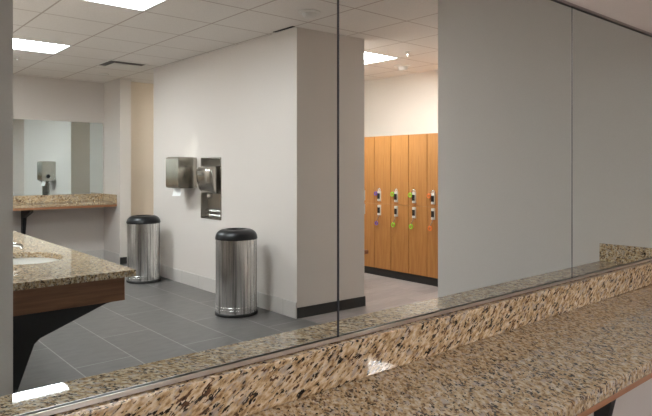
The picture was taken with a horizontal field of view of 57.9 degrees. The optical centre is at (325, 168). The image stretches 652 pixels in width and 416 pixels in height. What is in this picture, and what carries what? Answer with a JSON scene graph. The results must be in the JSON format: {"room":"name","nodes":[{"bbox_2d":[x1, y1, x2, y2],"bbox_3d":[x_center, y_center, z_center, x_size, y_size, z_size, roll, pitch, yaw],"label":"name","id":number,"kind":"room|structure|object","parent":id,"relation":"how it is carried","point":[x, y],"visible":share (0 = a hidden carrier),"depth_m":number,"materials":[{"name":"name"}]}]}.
{"room":"locker room washroom","nodes":[
{"label":"locker room washroom","id":0,"kind":"room"},
{"bbox_2d":[565,0,651,415],"bbox_3d":[-0.285,0.043,1.300,5.568,2.743,0.142,0,0,-41],"label":"wall","id":1,"kind":"structure","parent":0,"point":[636,13],"depth_m":2.63,"materials":[{"name":"paint"}]},
{"bbox_2d":[0,0,336,415],"bbox_3d":[-0.427,-0.100,1.077,1.200,1.055,0.006,0,0,-41],"label":"wall mirror","id":2,"kind":"object","parent":1,"relation":"attached to","point":[168,168],"visible":1,"depth_m":1.16,"materials":[{"name":"silver metal"}]},
{"bbox_2d":[27,258,651,415],"bbox_3d":[0.496,0.423,1.869,3.634,0.010,0.013,0,0,-41],"label":"channel","id":3,"kind":"object","parent":1,"relation":"attached to","point":[246,362],"visible":1,"depth_m":1.33,"materials":[{"name":"metal"}]},
{"bbox_2d":[50,260,651,415],"bbox_3d":[0.080,0.718,1.220,5.116,0.575,0.452,0,0,-41],"label":"countertop","id":4,"kind":"structure","parent":1,"relation":"attached to","point":[572,348],"depth_m":1.50,"materials":[{"name":"stone"}]},
{"bbox_2d":[337,0,571,336],"bbox_3d":[0.483,-0.100,1.863,1.200,1.055,0.006,0,0,-41],"label":"wall mirror","id":5,"kind":"object","parent":1,"relation":"attached to","point":[454,117],"visible":0.88,"depth_m":1.75,"materials":[{"name":"silver metal"}]},
{"bbox_2d":[556,0,651,35],"bbox_3d":[0.496,-0.621,1.869,3.634,0.012,0.013,0,0,-41],"label":"channel","id":6,"kind":"object","parent":1,"relation":"attached to","point":[561,1],"visible":1,"depth_m":2.41,"materials":[{"name":"silver metal"}]},
{"bbox_2d":[572,7,651,277],"bbox_3d":[1.403,-0.100,2.657,1.228,1.055,0.006,0,0,-41],"label":"wall mirror","id":7,"kind":"object","parent":1,"relation":"attached to","point":[612,61],"visible":0.86,"depth_m":2.46,"materials":[{"name":"silver metal"}]}
]}

